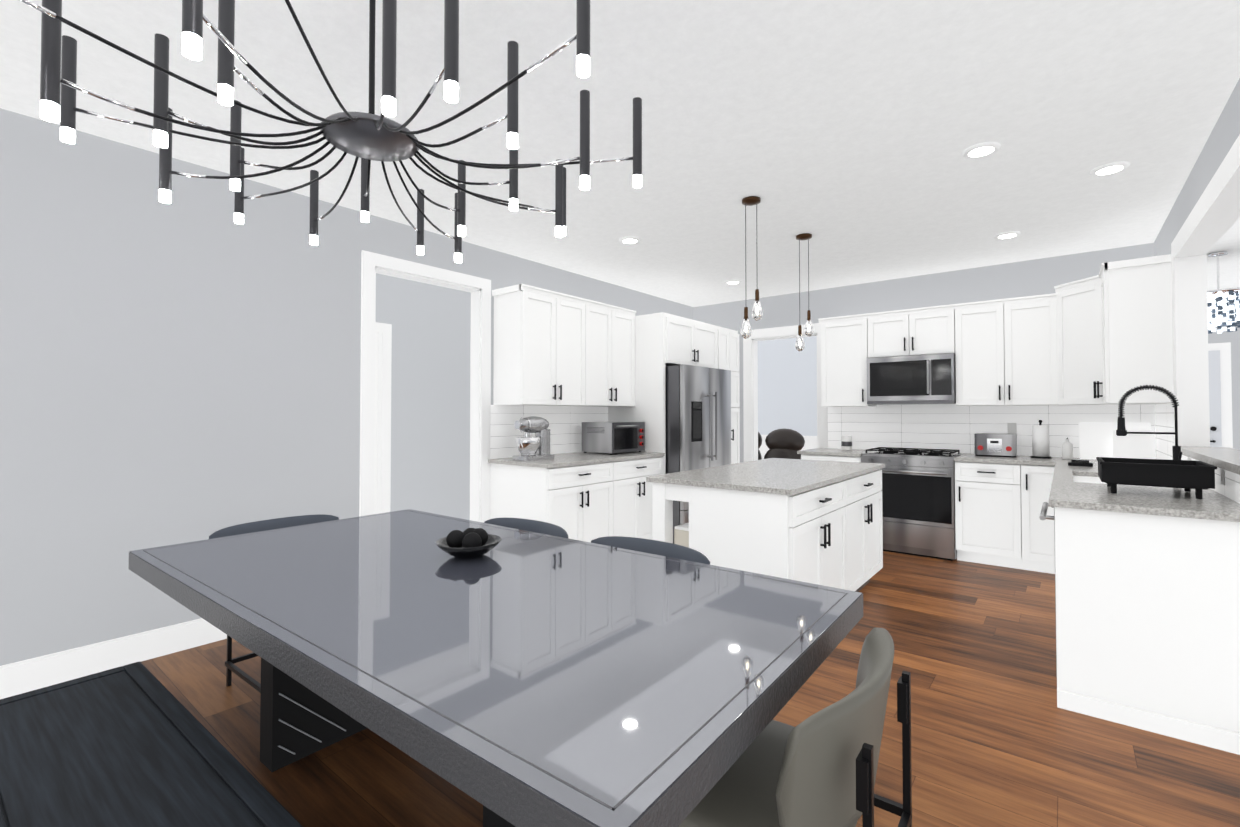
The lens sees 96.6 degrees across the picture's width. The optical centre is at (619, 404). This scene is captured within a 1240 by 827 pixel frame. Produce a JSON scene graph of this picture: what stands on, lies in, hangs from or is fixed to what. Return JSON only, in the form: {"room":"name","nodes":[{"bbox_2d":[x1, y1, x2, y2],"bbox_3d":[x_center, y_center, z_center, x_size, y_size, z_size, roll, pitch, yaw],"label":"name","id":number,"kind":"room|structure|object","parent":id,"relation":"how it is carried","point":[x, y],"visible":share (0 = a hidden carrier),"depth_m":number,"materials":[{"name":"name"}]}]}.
{"room":"kitchen","nodes":[
{"label":"kitchen","id":0,"kind":"room"},
{"bbox_2d":[0,108,692,665],"bbox_3d":[-1.818,0.013,3.890,0.120,2.700,8.980,-1,-1,39],"label":"wall","id":1,"kind":"structure","parent":0,"point":[184,366],"depth_m":2.96,"materials":[{"name":"grey paint"}]},
{"bbox_2d":[0,618,226,698],"bbox_3d":[-3.185,1.258,2.061,0.016,0.147,4.450,-1,-1,39],"label":"baseboard","id":2,"kind":"structure","parent":1,"relation":"attached to","point":[25,676],"depth_m":2.76,"materials":[{"name":"white wood"}]},
{"bbox_2d":[359,250,490,522],"bbox_3d":[-1.491,0.155,4.279,0.140,2.430,1.100,-1,-1,39],"label":"door frame","id":3,"kind":"structure","parent":1,"relation":"attached to","point":[376,337],"depth_m":4.61,"materials":[{"name":"white wood"}]},
{"bbox_2d":[492,284,563,407],"bbox_3d":[-0.798,-0.483,4.767,0.373,0.978,0.432,-1,-1,39],"label":"upper cabinet","id":4,"kind":"object","parent":1,"relation":"attached to","point":[529,320],"depth_m":4.63,"materials":[{"name":"white wood"}]},
{"bbox_2d":[564,294,591,407],"bbox_3d":[-0.579,-0.478,5.040,0.373,0.978,0.486,-1,-1,39],"label":"upper cabinet","id":5,"kind":"object","parent":1,"relation":"attached to","point":[566,366],"depth_m":5.01,"materials":[{"name":"white wood"}]},
{"bbox_2d":[592,300,615,407],"bbox_3d":[-0.342,-0.473,5.334,0.373,0.978,0.487,-1,-1,39],"label":"upper cabinet","id":6,"kind":"object","parent":1,"relation":"attached to","point":[603,315],"depth_m":5.29,"materials":[{"name":"white wood"}]},
{"bbox_2d":[616,306,635,407],"bbox_3d":[-0.122,-0.468,5.607,0.373,0.978,0.432,-1,-1,39],"label":"upper cabinet","id":7,"kind":"object","parent":1,"relation":"attached to","point":[625,318],"depth_m":5.55,"materials":[{"name":"white wood"}]},
{"bbox_2d":[636,312,699,371],"bbox_3d":[0.357,-0.652,5.915,0.738,0.500,0.564,-1,-1,39],"label":"upper cabinet","id":8,"kind":"object","parent":1,"relation":"attached to","point":[663,339],"depth_m":5.59,"materials":[{"name":"white wood"}]},
{"bbox_2d":[700,322,719,368],"bbox_3d":[0.643,-0.646,6.270,0.738,0.500,0.565,-1,-1,39],"label":"upper cabinet","id":9,"kind":"object","parent":1,"relation":"attached to","point":[709,333],"depth_m":6.14,"materials":[{"name":"white wood"}]},
{"bbox_2d":[376,273,470,519],"bbox_3d":[-2.488,0.034,5.083,0.120,2.700,3.600,-1,-1,39],"label":"wall","id":10,"kind":"structure","parent":0,"point":[430,407],"depth_m":5.63,"materials":[{"name":"grey paint"}]},
{"bbox_2d":[0,0,1239,306],"bbox_3d":[1.250,-1.383,4.154,14.500,0.100,15.000,-1,-1,39],"label":"ceiling","id":11,"kind":"structure","parent":0,"point":[844,132],"depth_m":2.60,"materials":[{"name":"paint"}]},
{"bbox_2d":[19,0,641,262],"bbox_3d":[-0.782,-1.003,1.755,1.745,0.739,1.821,-1,-1,39],"label":"chandelier","id":12,"kind":"object","parent":11,"relation":"hanging from","point":[366,138],"visible":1,"depth_m":1.59,"materials":[{"name":"black metal"}]},
{"bbox_2d":[619,236,640,243],"bbox_3d":[0.081,-1.321,4.457,0.176,0.012,0.176,-1,-1,39],"label":"recessed light","id":13,"kind":"object","parent":11,"relation":"in","point":[629,240],"visible":1,"depth_m":4.44,"materials":[{"name":"white"}]},
{"bbox_2d":[725,280,741,284],"bbox_3d":[1.201,-1.296,5.873,0.176,0.012,0.176,-1,-1,39],"label":"recessed light","id":14,"kind":"object","parent":11,"relation":"in","point":[731,282],"visible":1,"depth_m":5.86,"materials":[{"name":"white"}]},
{"bbox_2d":[740,196,762,338],"bbox_3d":[0.859,-0.884,3.612,0.122,0.914,0.130,-1,-1,39],"label":"pendant light","id":15,"kind":"object","parent":11,"relation":"hanging from","point":[757,314],"visible":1,"depth_m":3.59,"materials":[{"name":"clear glass"}]},
{"bbox_2d":[795,233,813,350],"bbox_3d":[1.448,-0.871,4.344,0.122,0.914,0.130,-1,-1,39],"label":"pendant light","id":16,"kind":"object","parent":11,"relation":"hanging from","point":[808,331],"visible":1,"depth_m":4.33,"materials":[{"name":"glass"}]},
{"bbox_2d":[962,142,1000,157],"bbox_3d":[1.919,-1.347,2.937,0.176,0.012,0.176,-1,-1,39],"label":"recessed light","id":17,"kind":"object","parent":11,"relation":"in","point":[980,150],"visible":1,"depth_m":2.92,"materials":[{"name":"white plastic"}]},
{"bbox_2d":[994,231,1020,238],"bbox_3d":[3.035,-1.323,4.332,0.176,0.012,0.176,-1,-1,39],"label":"recessed light","id":18,"kind":"object","parent":11,"relation":"in","point":[1007,235],"visible":1,"depth_m":4.31,"materials":[{"name":"white plastic"}]},
{"bbox_2d":[1089,161,1129,175],"bbox_3d":[2.800,-1.343,3.161,0.176,0.012,0.176,-1,-1,39],"label":"recessed light","id":19,"kind":"object","parent":11,"relation":"in","point":[1109,168],"visible":1,"depth_m":3.15,"materials":[{"name":"white"}]},
{"bbox_2d":[1207,251,1239,333],"bbox_3d":[5.210,-0.974,4.811,0.546,0.693,0.542,-1,-1,39],"label":"chandelier","id":20,"kind":"object","parent":11,"relation":"hanging from","point":[1218,297],"visible":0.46,"depth_m":4.69,"materials":[{"name":"glass"}]},
{"bbox_2d":[7,551,1239,826],"bbox_3d":[1.250,1.417,4.106,14.500,0.100,15.000,-1,-1,39],"label":"floor","id":21,"kind":"structure","parent":0,"point":[999,737],"depth_m":2.19,"materials":[{"name":"brown wood"}]},
{"bbox_2d":[0,661,302,826],"bbox_3d":[-1.054,1.086,1.173,1.750,0.460,0.410,-1,-1,37],"label":"rug","id":22,"kind":"object","parent":21,"relation":"on","point":[137,744],"visible":1,"depth_m":1.32,"materials":[{"name":"black fabric"}]},
{"bbox_2d":[209,514,338,692],"bbox_3d":[-1.547,0.959,2.627,0.545,0.765,0.620,-1,-1,37],"label":"chair","id":23,"kind":"object","parent":21,"relation":"on","point":[263,525],"visible":0.17,"depth_m":2.67,"materials":[{"name":"grey leather"}]},
{"bbox_2d":[128,509,862,826],"bbox_3d":[-0.595,0.949,1.901,2.410,0.761,1.206,-1,-1,37],"label":"dining table","id":24,"kind":"object","parent":21,"relation":"on","point":[514,677],"visible":1,"depth_m":1.32,"materials":[{"name":"grey glass"}]},
{"bbox_2d":[435,528,501,557],"bbox_3d":[-0.572,0.524,2.095,0.244,0.094,0.244,-1,-1,39],"label":"decorative bowl","id":25,"kind":"object","parent":24,"relation":"on","point":[471,542],"visible":1,"depth_m":2.05,"materials":[{"name":"black ceramic"}]},
{"bbox_2d":[484,517,567,537],"bbox_3d":[-0.575,0.957,2.537,0.620,0.765,0.545,-1,-1,37],"label":"chair","id":26,"kind":"object","parent":21,"relation":"on","point":[536,526],"visible":0.15,"depth_m":2.73,"materials":[{"name":"grey fabric"}]},
{"bbox_2d":[490,460,619,542],"bbox_3d":[-0.564,0.936,4.758,0.718,0.884,0.829,-1,-1,39],"label":"base cabinet","id":27,"kind":"object","parent":21,"relation":"on","point":[583,500],"depth_m":4.49,"materials":[{"name":"white wood"}]},
{"bbox_2d":[488,452,663,467],"bbox_3d":[-0.341,0.484,5.033,0.731,0.030,1.575,-1,-1,39],"label":"countertop","id":28,"kind":"structure","parent":27,"relation":"on","point":[561,459],"depth_m":4.73,"materials":[{"name":"grey stone"}]},
{"bbox_2d":[512,416,553,460],"bbox_3d":[-0.731,0.280,4.647,0.216,0.361,0.350,-1,-1,39],"label":"stand mixer","id":29,"kind":"object","parent":28,"relation":"on","point":[536,447],"visible":1,"depth_m":4.57,"materials":[{"name":"silver metal"}]},
{"bbox_2d":[582,422,644,454],"bbox_3d":[-0.050,0.324,5.426,0.443,0.300,0.501,-1,-1,39],"label":"toaster oven","id":30,"kind":"object","parent":28,"relation":"on","point":[611,438],"visible":1,"depth_m":5.26,"materials":[{"name":"silver metal"}]},
{"bbox_2d":[620,456,663,539],"bbox_3d":[-0.113,0.946,5.320,0.718,0.884,0.830,-1,-1,39],"label":"base cabinet","id":31,"kind":"object","parent":21,"relation":"on","point":[635,493],"depth_m":5.08,"materials":[{"name":"white wood"}]},
{"bbox_2d":[591,536,709,564],"bbox_3d":[-0.003,0.950,2.100,0.620,0.765,0.545,-1,-1,37],"label":"chair","id":32,"kind":"object","parent":21,"relation":"on","point":[662,548],"visible":0.1,"depth_m":2.29,"materials":[{"name":"grey leather"}]},
{"bbox_2d":[665,364,730,543],"bbox_3d":[0.601,0.511,5.975,0.966,1.775,0.965,-1,-1,39],"label":"fridge","id":33,"kind":"object","parent":21,"relation":"on","point":[698,414],"visible":0.48,"depth_m":5.50,"materials":[{"name":"grey metal"}]},
{"bbox_2d":[664,327,731,473],"bbox_3d":[0.926,0.260,6.606,0.738,2.300,0.337,-1,-1,39],"label":"tall cabinet","id":34,"kind":"object","parent":21,"relation":"on","point":[725,333],"depth_m":6.42,"materials":[{"name":"white wood"}]},
{"bbox_2d":[732,330,739,463],"bbox_3d":[1.061,0.263,6.774,0.738,2.300,0.312,-1,-1,39],"label":"tall cabinet","id":35,"kind":"object","parent":21,"relation":"on","point":[735,336],"depth_m":6.61,"materials":[{"name":"white wood"}]},
{"bbox_2d":[652,466,884,591],"bbox_3d":[1.115,0.919,3.773,0.898,0.884,1.816,-1,-1,39],"label":"kitchen island","id":36,"kind":"object","parent":21,"relation":"on","point":[818,522],"depth_m":3.12,"materials":[{"name":"white wood"}]},
{"bbox_2d":[674,523,688,547],"bbox_3d":[0.514,0.847,3.469,0.145,0.213,0.450,-1,-1,39],"label":"basket","id":37,"kind":"object","parent":36,"relation":"in","point":[681,535],"visible":0.08,"depth_m":3.30,"materials":[{"name":"beige"}]},
{"bbox_2d":[646,458,884,497],"bbox_3d":[1.096,0.462,3.796,0.911,0.030,1.860,-1,-1,39],"label":"island countertop","id":38,"kind":"structure","parent":36,"relation":"on","point":[770,475],"depth_m":3.43,"materials":[{"name":"grey stone"}]},
{"bbox_2d":[758,428,804,459],"bbox_3d":[1.940,0.864,7.924,1.300,1.038,0.900,-1,-1,39],"label":"recliner","id":39,"kind":"object","parent":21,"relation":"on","point":[785,443],"visible":0.21,"depth_m":7.82,"materials":[{"name":"black leather"}]},
{"bbox_2d":[678,628,911,826],"bbox_3d":[0.350,0.936,1.306,0.545,0.765,0.620,-1,-1,37],"label":"chair","id":40,"kind":"object","parent":21,"relation":"on","point":[818,769],"visible":0.81,"depth_m":1.09,"materials":[{"name":"grey leather"}]},
{"bbox_2d":[801,454,861,461],"bbox_3d":[2.294,0.953,5.753,0.592,0.884,0.648,-1,-1,39],"label":"base cabinet","id":41,"kind":"object","parent":21,"relation":"on","point":[825,457],"depth_m":5.52,"materials":[{"name":"white wood"}]},
{"bbox_2d":[797,446,870,457],"bbox_3d":[2.278,0.496,5.765,0.622,0.030,0.661,-1,-1,39],"label":"countertop","id":42,"kind":"structure","parent":41,"relation":"on","point":[840,453],"depth_m":5.60,"materials":[{"name":"grey stone"}]},
{"bbox_2d":[841,436,851,449],"bbox_3d":[2.394,0.405,5.833,0.106,0.152,0.106,-1,-1,39],"label":"canister","id":43,"kind":"object","parent":42,"relation":"on","point":[846,442],"visible":1,"depth_m":5.79,"materials":[{"name":"white plastic"}]},
{"bbox_2d":[861,447,963,560],"bbox_3d":[2.795,0.912,5.285,0.770,0.951,0.698,-1,-1,39],"label":"range","id":44,"kind":"object","parent":21,"relation":"on","point":[918,500],"visible":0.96,"depth_m":5.01,"materials":[{"name":"silver metal"}]},
{"bbox_2d":[955,462,1032,570],"bbox_3d":[3.334,0.939,4.917,0.525,0.884,0.648,-1,-1,39],"label":"base cabinet","id":45,"kind":"object","parent":21,"relation":"on","point":[994,500],"depth_m":4.66,"materials":[{"name":"white wood"}]},
{"bbox_2d":[954,454,1097,465],"bbox_3d":[3.646,0.477,4.665,1.338,0.030,0.661,-1,-1,39],"label":"countertop","id":46,"kind":"structure","parent":45,"relation":"on","point":[1021,459],"depth_m":4.63,"materials":[{"name":"grey stone"}]},
{"bbox_2d":[974,433,1016,456],"bbox_3d":[3.390,0.366,4.989,0.310,0.201,0.208,-1,-1,39],"label":"toaster","id":47,"kind":"object","parent":46,"relation":"on","point":[995,445],"visible":1,"depth_m":4.92,"materials":[{"name":"silver metal"}]},
{"bbox_2d":[1030,420,1051,457],"bbox_3d":[3.652,0.299,4.798,0.150,0.329,0.150,-1,-1,39],"label":"paper towel","id":48,"kind":"object","parent":46,"relation":"on","point":[1040,440],"visible":0.98,"depth_m":4.75,"materials":[{"name":"white paper"}]},
{"bbox_2d":[1062,438,1072,458],"bbox_3d":[3.783,0.371,4.672,0.074,0.181,0.083,-1,-1,39],"label":"soap pump","id":49,"kind":"object","parent":46,"relation":"on","point":[1067,449],"visible":0.96,"depth_m":4.65,"materials":[{"name":"white plastic"}]},
{"bbox_2d":[1079,422,1155,458],"bbox_3d":[4.097,0.304,4.569,0.460,0.310,0.182,-1,-1,39],"label":"cutting boards","id":50,"kind":"object","parent":46,"relation":"on","point":[1099,439],"visible":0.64,"depth_m":4.57,"materials":[{"name":"white"}]},
{"bbox_2d":[1033,466,1052,572],"bbox_3d":[3.625,0.935,4.682,0.441,0.884,0.648,-1,-1,39],"label":"base cabinet","id":51,"kind":"object","parent":21,"relation":"on","point":[1042,475],"depth_m":4.46,"materials":[{"name":"white wood"}]},
{"bbox_2d":[1073,474,1134,485],"bbox_3d":[2.938,0.909,3.207,0.623,0.884,0.688,-1,-1,39],"label":"sink","id":52,"kind":"object","parent":21,"relation":"on","point":[1076,477],"depth_m":3.52,"materials":[{"name":"white"}]},
{"bbox_2d":[1049,506,1239,754],"bbox_3d":[2.384,0.897,2.518,0.623,0.884,0.635,-1,-1,39],"label":"base cabinet","id":53,"kind":"object","parent":21,"relation":"on","point":[1147,595],"depth_m":2.27,"materials":[{"name":"white wood"}]},
{"bbox_2d":[1049,462,1239,521],"bbox_3d":[2.935,0.453,3.225,0.641,0.030,2.475,-1,-1,39],"label":"countertop","id":54,"kind":"structure","parent":53,"relation":"on","point":[1066,494],"depth_m":2.47,"materials":[{"name":"grey stone"}]},
{"bbox_2d":[1068,459,1092,466],"bbox_3d":[3.383,0.428,4.062,0.140,0.045,0.100,-1,-1,39],"label":"tray","id":55,"kind":"object","parent":54,"relation":"on","point":[1079,462],"visible":0.9,"depth_m":4.03,"materials":[{"name":"black metal"}]},
{"bbox_2d":[1116,385,1182,459],"bbox_3d":[3.039,0.160,3.173,0.282,0.550,0.099,-1,-1,39],"label":"faucet","id":56,"kind":"object","parent":54,"relation":"on","point":[1121,430],"visible":0.92,"depth_m":3.18,"materials":[{"name":"black metal"}]},
{"bbox_2d":[1096,457,1216,498],"bbox_3d":[2.577,0.352,2.683,0.387,0.150,0.392,-1,-1,39],"label":"dish rack","id":57,"kind":"object","parent":54,"relation":"on","point":[1189,475],"visible":1,"depth_m":2.56,"materials":[{"name":"black"}]},
{"bbox_2d":[758,336,816,435],"bbox_3d":[3.581,0.106,9.261,6.700,2.700,0.120,-1,-1,39],"label":"wall","id":58,"kind":"structure","parent":0,"point":[787,384],"depth_m":9.68,"materials":[{"name":"white paint"}]},
{"bbox_2d":[759,435,816,458],"bbox_3d":[2.698,1.006,9.847,4.330,0.920,0.050,-1,-1,39],"label":"trim","id":59,"kind":"structure","parent":58,"relation":"attached to","point":[810,442],"depth_m":9.43,"materials":[{"name":"white"}]},
{"bbox_2d":[693,243,1153,462],"bbox_3d":[2.723,0.048,5.921,4.650,2.700,0.120,-1,-1,39],"label":"wall","id":60,"kind":"structure","parent":0,"point":[1042,276],"depth_m":5.62,"materials":[{"name":"grey paint"}]},
{"bbox_2d":[743,323,827,461],"bbox_3d":[1.958,0.248,6.521,1.020,2.320,0.140,-1,-1,39],"label":"door frame","id":61,"kind":"structure","parent":60,"relation":"attached to","point":[750,345],"depth_m":6.73,"materials":[{"name":"white wood"}]},
{"bbox_2d":[818,313,876,409],"bbox_3d":[2.425,-0.444,5.864,0.468,0.938,0.348,-1,-1,39],"label":"upper cabinet","id":62,"kind":"object","parent":60,"relation":"attached to","point":[844,339],"depth_m":5.73,"materials":[{"name":"white wood"}]},
{"bbox_2d":[869,308,916,357],"bbox_3d":[2.778,-0.693,5.584,0.434,0.450,0.348,-1,-1,39],"label":"upper cabinet","id":63,"kind":"object","parent":60,"relation":"attached to","point":[891,333],"depth_m":5.44,"materials":[{"name":"white wood"}]},
{"bbox_2d":[867,353,955,403],"bbox_3d":[2.866,-0.235,5.426,0.756,0.460,0.420,-1,-1,39],"label":"microwave","id":64,"kind":"object","parent":63,"relation":"attached to","point":[923,379],"visible":0.96,"depth_m":5.28,"materials":[{"name":"grey metal"}]},
{"bbox_2d":[917,304,952,354],"bbox_3d":[3.032,-0.696,5.380,0.434,0.450,0.348,-1,-1,39],"label":"upper cabinet","id":65,"kind":"object","parent":60,"relation":"attached to","point":[934,323],"depth_m":5.21,"materials":[{"name":"white wood"}]},
{"bbox_2d":[953,298,1012,405],"bbox_3d":[3.360,-0.457,5.091,0.429,0.938,0.381,-1,-1,39],"label":"upper cabinet","id":66,"kind":"object","parent":60,"relation":"attached to","point":[982,330],"depth_m":4.97,"materials":[{"name":"white wood"}]},
{"bbox_2d":[1013,294,1048,405],"bbox_3d":[3.621,-0.491,4.882,0.459,0.998,0.381,-1,-1,39],"label":"upper cabinet","id":67,"kind":"object","parent":60,"relation":"attached to","point":[1030,348],"depth_m":4.76,"materials":[{"name":"white wood"}]},
{"bbox_2d":[1045,277,1092,405],"bbox_3d":[3.905,-0.498,4.470,0.670,0.998,0.666,-1,-1,39],"label":"upper cabinet","id":68,"kind":"object","parent":60,"relation":"attached to","point":[1069,310],"depth_m":4.53,"materials":[{"name":"white wood"}]},
{"bbox_2d":[1154,78,1239,446],"bbox_3d":[1.644,-0.036,1.028,0.105,2.700,8.860,-1,-1,39],"label":"wall","id":69,"kind":"structure","parent":0,"point":[1223,137],"depth_m":2.90,"materials":[{"name":"grey paint"}]},
{"bbox_2d":[1093,254,1173,405],"bbox_3d":[3.718,-0.506,4.011,0.385,0.998,0.456,-1,-1,39],"label":"upper cabinet","id":70,"kind":"object","parent":69,"relation":"attached to","point":[1133,329],"depth_m":3.84,"materials":[{"name":"white wood"}]},
{"bbox_2d":[1171,134,1239,446],"bbox_3d":[3.077,-0.416,2.815,0.145,1.340,2.090,-1,-1,39],"label":"door frame","id":71,"kind":"structure","parent":69,"relation":"attached to","point":[1211,220],"depth_m":3.51,"materials":[{"name":"white wood"}]},
{"bbox_2d":[1208,303,1239,449],"bbox_3d":[7.474,0.056,6.386,2.970,2.700,0.120,-1,-1,39],"label":"wall","id":72,"kind":"structure","parent":0,"point":[1233,337],"depth_m":6.50,"materials":[{"name":"grey paint"}]},
{"bbox_2d":[1208,350,1221,446],"bbox_3d":[6.757,0.386,6.814,0.904,2.045,0.089,-1,-1,39],"label":"front door","id":73,"kind":"structure","parent":72,"relation":"in","point":[1215,399],"depth_m":6.57,"materials":[{"name":"white paint"}]},
{"bbox_2d":[1208,342,1232,447],"bbox_3d":[6.782,0.344,6.845,1.090,2.140,0.020,-1,-1,39],"label":"door frame","id":74,"kind":"structure","parent":72,"relation":"attached to","point":[1226,394],"depth_m":6.53,"materials":[{"name":"white wood"}]}
]}

